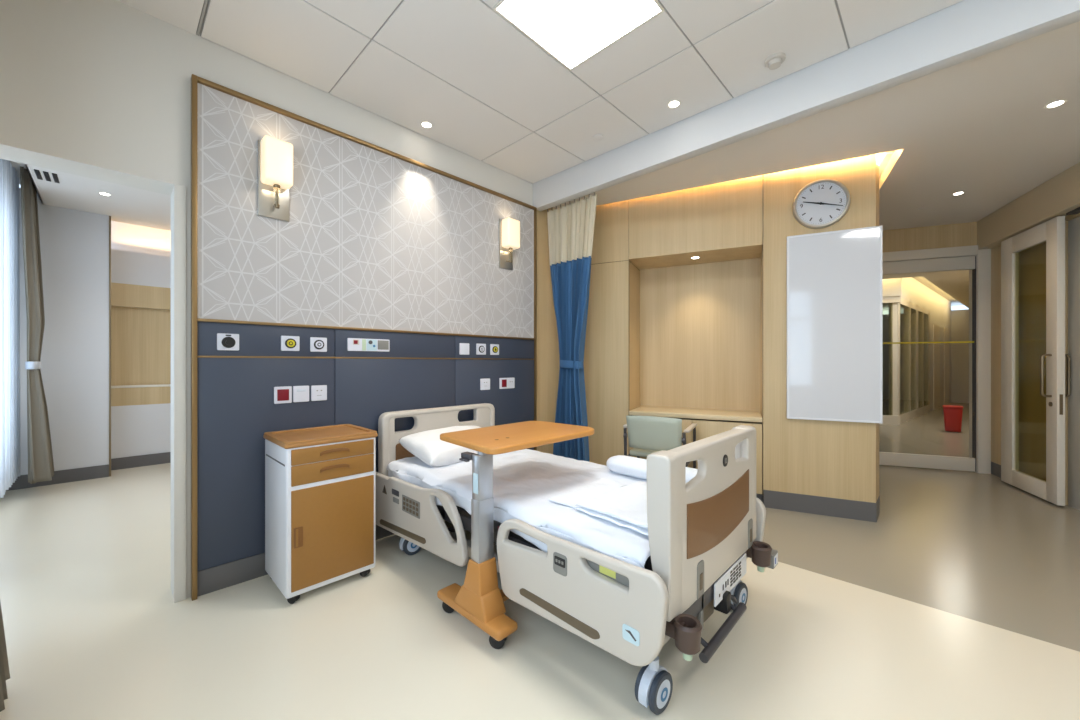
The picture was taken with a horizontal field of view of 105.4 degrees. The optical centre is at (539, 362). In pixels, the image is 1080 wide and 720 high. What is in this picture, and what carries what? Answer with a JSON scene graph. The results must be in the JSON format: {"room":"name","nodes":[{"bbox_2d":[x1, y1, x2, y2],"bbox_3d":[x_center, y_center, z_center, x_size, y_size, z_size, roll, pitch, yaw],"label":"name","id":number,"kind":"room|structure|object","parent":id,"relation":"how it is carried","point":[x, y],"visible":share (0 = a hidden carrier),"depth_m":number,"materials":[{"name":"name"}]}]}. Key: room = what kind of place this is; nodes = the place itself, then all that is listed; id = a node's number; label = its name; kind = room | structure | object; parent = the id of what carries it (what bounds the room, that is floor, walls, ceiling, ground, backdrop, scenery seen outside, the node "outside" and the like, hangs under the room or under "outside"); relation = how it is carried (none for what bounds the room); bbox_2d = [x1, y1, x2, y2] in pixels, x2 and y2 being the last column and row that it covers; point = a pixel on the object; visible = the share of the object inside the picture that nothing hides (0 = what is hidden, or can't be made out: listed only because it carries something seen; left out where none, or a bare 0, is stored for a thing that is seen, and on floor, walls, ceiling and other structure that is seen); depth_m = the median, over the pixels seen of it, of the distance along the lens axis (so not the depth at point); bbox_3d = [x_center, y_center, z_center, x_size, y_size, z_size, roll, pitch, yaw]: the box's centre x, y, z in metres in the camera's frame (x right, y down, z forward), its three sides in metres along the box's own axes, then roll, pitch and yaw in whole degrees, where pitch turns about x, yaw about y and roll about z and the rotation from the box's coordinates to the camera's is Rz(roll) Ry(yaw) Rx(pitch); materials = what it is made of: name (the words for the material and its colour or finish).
{"room":"hospital room","nodes":[
{"label":"hospital room","id":0,"kind":"room"},
{"bbox_2d":[19,188,108,474],"bbox_3d":[-5.100,-0.233,4.228,0.500,2.900,0.928,0,0,44],"label":"wall","id":1,"kind":"structure","parent":0,"point":[74,244],"depth_m":4.21,"materials":[{"name":"white paint"}]},
{"bbox_2d":[6,464,108,490],"bbox_3d":[-4.862,1.152,4.103,0.015,0.130,0.778,0,0,44],"label":"baseboard","id":2,"kind":"structure","parent":1,"relation":"attached to","point":[101,471],"depth_m":4.17,"materials":[{"name":"grey"}]},
{"bbox_2d":[109,216,110,476],"bbox_3d":[-4.647,-0.183,4.447,0.168,2.800,0.016,0,0,44],"label":"trim","id":3,"kind":"structure","parent":1,"relation":"attached to","point":[109,216],"depth_m":4.39,"materials":[{"name":"brown metal"}]},
{"bbox_2d":[10,161,170,230],"bbox_3d":[-2.738,-1.673,4.467,4.170,0.220,4.550,0,0,44],"label":"ceiling","id":4,"kind":"structure","parent":0,"point":[129,205],"depth_m":3.95,"materials":[{"name":"white paint"}]},
{"bbox_2d":[0,159,19,497],"bbox_3d":[-3.969,-0.328,2.966,2.500,2.770,0.050,0,0,44],"label":"sheer curtain","id":5,"kind":"object","parent":4,"relation":"hanging from","point":[9,181],"visible":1,"depth_m":3.42,"materials":[{"name":"white fabric"}]},
{"bbox_2d":[20,166,53,483],"bbox_3d":[-4.672,-0.318,3.833,0.542,2.790,0.188,0,0,44],"label":"window curtain","id":6,"kind":"object","parent":4,"relation":"hanging from","point":[40,455],"visible":0.99,"depth_m":3.71,"materials":[{"name":"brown fabric"}]},
{"bbox_2d":[34,169,59,182],"bbox_3d":[-4.137,-1.560,3.454,0.240,0.007,0.122,0,0,44],"label":"ceiling vent","id":7,"kind":"object","parent":4,"relation":"in","point":[37,172],"visible":1,"depth_m":3.45,"materials":[{"name":"black plastic"}]},
{"bbox_2d":[98,192,111,195],"bbox_3d":[-4.036,-1.564,3.818,0.092,0.010,0.092,0,0,44],"label":"recessed light","id":8,"kind":"object","parent":4,"relation":"in","point":[101,193],"visible":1,"depth_m":3.82,"materials":[{"name":"beige paint"}]},
{"bbox_2d":[111,221,170,458],"bbox_3d":[-3.751,-0.233,6.088,0.460,2.900,3.622,0,0,44],"label":"wall","id":9,"kind":"structure","parent":0,"point":[140,255],"depth_m":4.86,"materials":[{"name":"white"}]},
{"bbox_2d":[111,452,170,469],"bbox_3d":[-3.582,1.152,5.936,0.015,0.130,3.606,0,0,44],"label":"baseboard","id":10,"kind":"structure","parent":9,"relation":"attached to","point":[158,458],"depth_m":4.80,"materials":[{"name":"grey"}]},
{"bbox_2d":[0,0,560,598],"bbox_3d":[-0.304,-0.333,3.822,0.230,3.100,6.900,0,0,44],"label":"wall","id":11,"kind":"structure","parent":0,"point":[371,238],"depth_m":2.39,"materials":[{"name":"white paint"}]},
{"bbox_2d":[174,184,185,602],"bbox_3d":[-1.837,0.157,2.100,0.012,2.120,0.047,0,0,44],"label":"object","id":12,"kind":"structure","parent":11,"relation":"attached to","point":[179,191],"depth_m":2.09,"materials":[{"name":"white paint"}]},
{"bbox_2d":[191,74,196,600],"bbox_3d":[-1.786,-0.128,2.124,0.051,2.690,0.022,0,0,44],"label":"trim","id":13,"kind":"structure","parent":11,"relation":"attached to","point":[193,77],"depth_m":2.11,"materials":[{"name":"brown wood"}]},
{"bbox_2d":[217,333,238,350],"bbox_3d":[-1.677,-0.110,2.215,0.024,0.090,0.096,0,0,44],"label":"outlet","id":14,"kind":"object","parent":11,"relation":"attached to","point":[224,341],"visible":1,"depth_m":2.21,"materials":[{"name":"white plastic"}]},
{"bbox_2d":[258,135,292,221],"bbox_3d":[-1.496,-1.042,2.336,0.121,0.424,0.154,0,0,44],"label":"wall sconce","id":15,"kind":"object","parent":11,"relation":"attached to","point":[275,156],"visible":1,"depth_m":2.32,"materials":[{"name":"white glass"}]},
{"bbox_2d":[274,386,291,403],"bbox_3d":[-1.501,0.190,2.404,0.014,0.098,0.090,0,0,44],"label":"power socket","id":16,"kind":"object","parent":11,"relation":"attached to","point":[283,394],"visible":1,"depth_m":2.40,"materials":[{"name":"white plastic"}]},
{"bbox_2d":[281,336,299,350],"bbox_3d":[-1.472,-0.112,2.428,0.022,0.088,0.096,0,0,44],"label":"outlet","id":17,"kind":"object","parent":11,"relation":"attached to","point":[288,343],"visible":1,"depth_m":2.42,"materials":[{"name":"white plastic"}]},
{"bbox_2d":[197,525,393,596],"bbox_3d":[-0.928,1.152,3.034,0.025,0.130,2.478,0,0,44],"label":"baseboard","id":18,"kind":"structure","parent":11,"relation":"attached to","point":[212,579],"depth_m":2.24,"materials":[{"name":"grey"}]},
{"bbox_2d":[293,386,308,401],"bbox_3d":[-1.435,0.189,2.474,0.012,0.096,0.086,0,0,44],"label":"socket","id":19,"kind":"object","parent":11,"relation":"attached to","point":[300,393],"visible":1,"depth_m":2.47,"materials":[{"name":"white plastic"}]},
{"bbox_2d":[310,337,326,351],"bbox_3d":[-1.364,-0.110,2.540,0.022,0.088,0.094,0,0,44],"label":"outlet","id":20,"kind":"object","parent":11,"relation":"attached to","point":[317,344],"visible":1,"depth_m":2.53,"materials":[{"name":"white plastic"}]},
{"bbox_2d":[311,385,326,400],"bbox_3d":[-1.367,0.189,2.546,0.011,0.094,0.089,0,0,44],"label":"power socket","id":21,"kind":"object","parent":11,"relation":"attached to","point":[318,392],"visible":1,"depth_m":2.54,"materials":[{"name":"white plastic"}]},
{"bbox_2d":[197,356,533,359],"bbox_3d":[-0.922,-0.030,3.027,0.023,0.010,2.478,0,0,44],"label":"trim","id":22,"kind":"structure","parent":11,"relation":"attached to","point":[197,356],"depth_m":2.68,"materials":[{"name":"gold metal"}]},
{"bbox_2d":[197,318,534,339],"bbox_3d":[-0.921,-0.221,3.027,0.043,0.015,2.478,0,0,44],"label":"trim","id":23,"kind":"structure","parent":11,"relation":"attached to","point":[198,319],"depth_m":2.63,"materials":[{"name":"brown wood"}]},
{"bbox_2d":[197,76,535,209],"bbox_3d":[-0.919,-1.462,3.025,0.049,0.022,2.478,0,0,44],"label":"trim","id":24,"kind":"structure","parent":11,"relation":"attached to","point":[200,80],"depth_m":2.63,"materials":[{"name":"brown wood"}]},
{"bbox_2d":[347,338,389,351],"bbox_3d":[-1.148,-0.117,2.766,0.019,0.083,0.282,0,0,44],"label":"panel","id":25,"kind":"object","parent":11,"relation":"attached to","point":[353,344],"visible":1,"depth_m":2.76,"materials":[{"name":"white plastic"}]},
{"bbox_2d":[378,340,388,349],"bbox_3d":[-1.078,-0.119,2.831,0.002,0.063,0.078,0,0,44],"label":"speaker grille","id":26,"kind":"object","parent":25,"relation":"attached to","point":[382,344],"depth_m":2.83,"materials":[{"name":"grey plastic"}]},
{"bbox_2d":[459,343,468,354],"bbox_3d":[-0.612,-0.109,3.329,0.010,0.092,0.093,0,0,44],"label":"blank plate","id":27,"kind":"object","parent":11,"relation":"attached to","point":[463,347],"visible":1,"depth_m":3.32,"materials":[{"name":"white plastic"}]},
{"bbox_2d":[476,344,485,354],"bbox_3d":[-0.489,-0.111,3.448,0.022,0.092,0.097,0,0,44],"label":"outlet","id":28,"kind":"object","parent":11,"relation":"attached to","point":[480,348],"visible":1,"depth_m":3.44,"materials":[{"name":"white plastic"}]},
{"bbox_2d":[480,378,489,389],"bbox_3d":[-0.463,0.184,3.483,0.011,0.095,0.100,0,0,44],"label":"power socket","id":29,"kind":"object","parent":11,"relation":"attached to","point":[484,383],"visible":1,"depth_m":3.48,"materials":[{"name":"white plastic"}]},
{"bbox_2d":[490,344,498,354],"bbox_3d":[-0.388,-0.111,3.553,0.022,0.092,0.094,0,0,44],"label":"outlet","id":30,"kind":"object","parent":11,"relation":"attached to","point":[494,348],"visible":1,"depth_m":3.54,"materials":[{"name":"white"}]},
{"bbox_2d":[499,378,514,388],"bbox_3d":[-0.291,0.184,3.659,0.014,0.095,0.173,0,0,44],"label":"double socket","id":31,"kind":"object","parent":11,"relation":"attached to","point":[504,383],"visible":1,"depth_m":3.65,"materials":[{"name":"white plastic"}]},
{"bbox_2d":[499,217,519,269],"bbox_3d":[-0.264,-1.042,3.615,0.121,0.424,0.154,0,0,44],"label":"wall sconce","id":32,"kind":"object","parent":11,"relation":"attached to","point":[509,228],"visible":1,"depth_m":3.60,"materials":[{"name":"beige glass"}]},
{"bbox_2d":[534,208,536,450],"bbox_3d":[-0.053,-0.128,3.924,0.047,2.690,0.018,0,0,44],"label":"trim","id":33,"kind":"structure","parent":11,"relation":"attached to","point":[535,210],"depth_m":3.91,"materials":[{"name":"brown wood"}]},
{"bbox_2d":[547,192,596,461],"bbox_3d":[0.289,-0.245,3.783,0.597,2.484,0.141,0,0,44],"label":"curtain","id":34,"kind":"object","parent":11,"relation":"hanging from","point":[570,227],"visible":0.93,"depth_m":3.75,"materials":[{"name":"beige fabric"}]},
{"bbox_2d":[533,0,1079,210],"bbox_3d":[2.135,-1.650,1.885,6.030,0.366,0.095,0,0,44],"label":"ceiling beam","id":35,"kind":"structure","parent":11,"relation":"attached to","point":[965,30],"depth_m":2.31,"materials":[{"name":"white paint"}]},
{"bbox_2d":[0,399,1079,719],"bbox_3d":[4.727,1.267,7.723,10.800,0.100,19.900,0,0,44],"label":"floor","id":36,"kind":"structure","parent":0,"point":[961,600],"depth_m":1.87,"materials":[{"name":"beige plastic"}]},
{"bbox_2d":[263,424,377,603],"bbox_3d":[-1.237,0.805,2.328,0.429,0.824,0.469,0,0,44],"label":"bedside cabinet","id":37,"kind":"object","parent":36,"relation":"on","point":[320,482],"visible":1,"depth_m":2.17,"materials":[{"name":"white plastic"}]},
{"bbox_2d":[437,421,593,648],"bbox_3d":[-0.096,0.796,2.189,0.605,0.843,0.838,0,0,44],"label":"table","id":38,"kind":"object","parent":36,"relation":"on","point":[480,600],"visible":0.87,"depth_m":1.86,"materials":[{"name":"orange laminate"}]},
{"bbox_2d":[376,403,777,714],"bbox_3d":[0.022,0.765,2.386,2.173,0.903,1.082,0,0,44],"label":"hospital bed","id":39,"kind":"object","parent":36,"relation":"on","point":[703,530],"visible":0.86,"depth_m":1.60,"materials":[{"name":"beige plastic"}]},
{"bbox_2d":[386,449,649,568],"bbox_3d":[-0.013,0.733,2.423,1.934,0.182,0.978,0,0,44],"label":"sheet","id":40,"kind":"object","parent":39,"relation":"on","point":[524,480],"visible":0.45,"depth_m":2.15,"materials":[{"name":"white fabric"}]},
{"bbox_2d":[398,425,480,466],"bbox_3d":[-0.583,0.571,2.884,0.400,0.211,0.680,0,0,42],"label":"pillow","id":41,"kind":"object","parent":40,"relation":"on","point":[427,445],"visible":0.64,"depth_m":2.66,"materials":[{"name":"white fabric"}]},
{"bbox_2d":[548,478,626,507],"bbox_3d":[0.246,0.639,2.038,0.163,0.024,0.446,0,0,43],"label":"folded cloth","id":42,"kind":"object","parent":40,"relation":"on","point":[596,488],"visible":0.91,"depth_m":2.01,"materials":[{"name":"white fabric"}]},
{"bbox_2d":[575,481,647,535],"bbox_3d":[0.463,0.627,1.834,0.503,0.040,0.393,0,0,-43],"label":"blanket","id":43,"kind":"object","parent":40,"relation":"on","point":[625,506],"visible":0.59,"depth_m":1.76,"materials":[{"name":"white fabric"}]},
{"bbox_2d":[606,455,697,482],"bbox_3d":[0.673,0.606,2.249,0.660,0.105,0.172,0,0,44],"label":"rolled towel","id":44,"kind":"object","parent":40,"relation":"on","point":[635,467],"visible":0.38,"depth_m":2.32,"materials":[{"name":"white fabric"}]},
{"bbox_2d":[461,507,652,570],"bbox_3d":[-0.009,0.729,2.424,1.905,0.114,0.905,0,0,44],"label":"mattress","id":45,"kind":"object","parent":39,"relation":"on","point":[648,565],"visible":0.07,"depth_m":1.46,"materials":[{"name":"black plastic"}]},
{"bbox_2d":[623,416,696,468],"bbox_3d":[1.030,0.820,3.546,0.544,0.770,0.548,0,0,29],"label":"armchair","id":46,"kind":"object","parent":36,"relation":"on","point":[647,435],"visible":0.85,"depth_m":3.33,"materials":[{"name":"grey plastic"}]},
{"bbox_2d":[943,405,962,431],"bbox_3d":[7.254,0.985,7.232,0.254,0.445,0.254,0,0,44],"label":"waste bin","id":47,"kind":"object","parent":36,"relation":"on","point":[952,413],"visible":1,"depth_m":7.15,"materials":[{"name":"red plastic"}]},
{"bbox_2d":[117,0,962,183],"bbox_3d":[0.974,-1.744,0.681,6.030,0.070,3.250,0,0,44],"label":"ceiling","id":48,"kind":"structure","parent":0,"point":[489,93],"depth_m":2.29,"materials":[{"name":"white"}]},
{"bbox_2d":[0,602,9,711],"bbox_3d":[-1.852,-0.248,1.321,0.571,2.870,0.165,0,0,44],"label":"window curtain","id":49,"kind":"object","parent":48,"relation":"hanging from","point":[4,665],"visible":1,"depth_m":1.45,"materials":[{"name":"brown fabric"}]},
{"bbox_2d":[420,121,432,128],"bbox_3d":[-0.815,-1.710,2.960,0.092,0.010,0.092,0,0,44],"label":"recessed light","id":50,"kind":"object","parent":48,"relation":"in","point":[425,124],"visible":1,"depth_m":2.95,"materials":[{"name":"beige paint"}]},
{"bbox_2d":[492,0,664,70],"bbox_3d":[0.188,-1.713,1.995,0.598,0.012,0.590,0,0,44],"label":"ceiling light panel","id":51,"kind":"object","parent":48,"relation":"attached to","point":[572,32],"visible":1,"depth_m":2.06,"materials":[{"name":"beige paint"}]},
{"bbox_2d":[593,134,602,140],"bbox_3d":[0.440,-1.705,3.121,0.080,0.008,0.080,0,0,44],"label":"sprinkler cover","id":52,"kind":"object","parent":48,"relation":"attached to","point":[597,137],"visible":1,"depth_m":3.11,"materials":[{"name":"white"}]},
{"bbox_2d":[667,100,680,108],"bbox_3d":[0.886,-1.710,2.722,0.092,0.010,0.092,0,0,44],"label":"recessed light","id":53,"kind":"object","parent":48,"relation":"in","point":[672,104],"visible":1,"depth_m":2.72,"materials":[{"name":"beige paint"}]},
{"bbox_2d":[764,52,785,69],"bbox_3d":[1.324,-1.688,2.319,0.104,0.042,0.104,0,0,44],"label":"smoke detector","id":54,"kind":"object","parent":48,"relation":"attached to","point":[774,61],"visible":1,"depth_m":2.30,"materials":[{"name":"beige plastic"}]},
{"bbox_2d":[584,154,878,502],"bbox_3d":[1.541,-0.348,3.945,2.699,2.930,0.560,0,0,26],"label":"wall","id":55,"kind":"structure","parent":0,"point":[665,327],"depth_m":3.94,"materials":[{"name":"brown wood"}]},
{"bbox_2d":[629,415,761,493],"bbox_3d":[1.476,0.816,3.940,1.131,0.593,0.495,0,0,26],"label":"base cabinet","id":56,"kind":"object","parent":55,"relation":"attached to","point":[705,428],"visible":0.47,"depth_m":3.62,"materials":[{"name":"brown"}]},
{"bbox_2d":[629,406,761,421],"bbox_3d":[1.476,0.487,3.940,1.131,0.040,0.502,0,0,26],"label":"countertop","id":57,"kind":"structure","parent":56,"relation":"on","point":[711,414],"depth_m":3.83,"materials":[{"name":"beige wood"}]},
{"bbox_2d":[756,485,879,521],"bbox_3d":[1.567,1.145,3.916,2.631,0.145,0.548,0,0,26],"label":"baseboard","id":58,"kind":"structure","parent":55,"relation":"attached to","point":[827,506],"depth_m":3.29,"materials":[{"name":"grey"}]},
{"bbox_2d":[792,179,850,228],"bbox_3d":[2.233,-1.261,3.274,0.384,0.384,0.039,0,0,26],"label":"wall clock","id":59,"kind":"object","parent":55,"relation":"attached to","point":[822,203],"visible":1,"depth_m":3.27,"materials":[{"name":"white plastic"}]},
{"bbox_2d":[787,226,882,422],"bbox_3d":[2.302,-0.285,3.241,0.618,1.488,0.037,0,0,26],"label":"whiteboard","id":60,"kind":"object","parent":55,"relation":"attached to","point":[835,278],"visible":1,"depth_m":3.22,"materials":[{"name":"white glass"}]},
{"bbox_2d":[553,21,1079,310],"bbox_3d":[6.868,-1.718,8.431,6.700,0.330,15.910,0,0,44],"label":"ceiling","id":61,"kind":"structure","parent":0,"point":[980,127],"depth_m":2.92,"materials":[{"name":"white paint"}]},
{"bbox_2d":[952,191,964,195],"bbox_3d":[3.845,-1.554,3.782,0.092,0.010,0.092,0,0,44],"label":"recessed light","id":62,"kind":"object","parent":61,"relation":"in","point":[961,192],"visible":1,"depth_m":3.78,"materials":[{"name":"beige paint"}]},
{"bbox_2d":[1043,99,1067,108],"bbox_3d":[3.098,-1.554,2.474,0.092,0.010,0.092,0,0,44],"label":"recessed light","id":63,"kind":"object","parent":61,"relation":"in","point":[1057,103],"visible":1,"depth_m":2.47,"materials":[{"name":"beige paint"}]},
{"bbox_2d":[879,151,894,177],"bbox_3d":[3.549,-1.853,3.928,5.230,0.060,4.800,0,0,44],"label":"ceiling","id":64,"kind":"structure","parent":0,"point":[884,158],"depth_m":3.71,"materials":[{"name":"white paint"}]},
{"bbox_2d":[883,277,950,410],"bbox_3d":[8.451,-0.303,9.773,9.333,3.040,2.412,0,0,-21],"label":"wall","id":65,"kind":"structure","parent":0,"point":[909,289],"depth_m":10.32,"materials":[{"name":"white paint"}]},
{"bbox_2d":[879,296,929,424],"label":"window","id":66,"kind":"structure","parent":65,"relation":"in","point":[916,318],"depth_m":8.75,"materials":[{"name":"beige paint"}]},
{"bbox_2d":[933,324,939,409],"bbox_3d":[10.377,0.117,10.771,0.900,2.200,0.020,0,0,-39],"label":"door","id":67,"kind":"structure","parent":65,"relation":"in","point":[936,328],"depth_m":10.72,"materials":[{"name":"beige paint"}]},
{"bbox_2d":[944,327,948,404],"bbox_3d":[11.696,0.117,11.841,0.900,2.200,0.020,0,0,-39],"label":"door","id":68,"kind":"structure","parent":65,"relation":"in","point":[946,330],"depth_m":11.78,"materials":[{"name":"beige paint"}]},
{"bbox_2d":[883,309,968,402],"bbox_3d":[11.802,-0.183,13.334,7.000,2.800,0.200,0,0,44],"label":"wall","id":69,"kind":"structure","parent":0,"point":[959,318],"depth_m":12.45,"materials":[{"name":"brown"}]},
{"bbox_2d":[883,222,976,251],"bbox_3d":[3.739,-0.308,5.035,2.630,3.050,0.140,0,0,21],"label":"wall","id":70,"kind":"structure","parent":0,"point":[960,234],"depth_m":4.69,"materials":[{"name":"brown wood"}]},
{"bbox_2d":[879,245,990,473],"bbox_3d":[4.119,-0.035,4.873,1.756,2.505,0.170,0,0,21],"label":"door","id":71,"kind":"structure","parent":70,"relation":"in","point":[977,261],"depth_m":4.58,"materials":[{"name":"beige paint"}]},
{"bbox_2d":[991,213,1079,504],"bbox_3d":[4.147,-0.308,2.682,0.121,3.050,4.000,0,0,25],"label":"wall","id":72,"kind":"structure","parent":0,"point":[1032,261],"depth_m":3.93,"materials":[{"name":"brown wood"}]},
{"bbox_2d":[991,462,1000,477],"bbox_3d":[4.708,1.152,4.015,0.008,0.130,1.110,0,0,25],"label":"baseboard","id":73,"kind":"structure","parent":72,"relation":"attached to","point":[995,468],"depth_m":4.42,"materials":[{"name":"grey"}]},
{"bbox_2d":[977,162,1079,248],"bbox_3d":[4.312,-1.401,3.317,0.126,0.325,2.690,0,0,25],"label":"trim","id":74,"kind":"structure","parent":72,"relation":"attached to","point":[1059,195],"depth_m":3.69,"materials":[{"name":"beige wood"}]},
{"bbox_2d":[1001,216,1070,505],"bbox_3d":[4.527,-0.013,3.801,0.177,2.420,0.806,0,0,25],"label":"door","id":75,"kind":"structure","parent":72,"relation":"in","point":[1052,232],"depth_m":3.55,"materials":[{"name":"beige paint"}]},
{"bbox_2d":[1066,207,1079,214],"bbox_3d":[4.130,-1.228,2.856,0.060,0.020,1.200,0,0,25],"label":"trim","id":76,"kind":"structure","parent":72,"relation":"attached to","point":[1077,210],"depth_m":3.34,"materials":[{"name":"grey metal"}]},
{"bbox_2d":[1068,216,1079,509],"bbox_3d":[4.228,0.008,2.887,0.051,2.418,1.336,0,0,25],"label":"door","id":77,"kind":"structure","parent":72,"relation":"in","point":[1074,224],"depth_m":3.43,"materials":[{"name":"white wood"}]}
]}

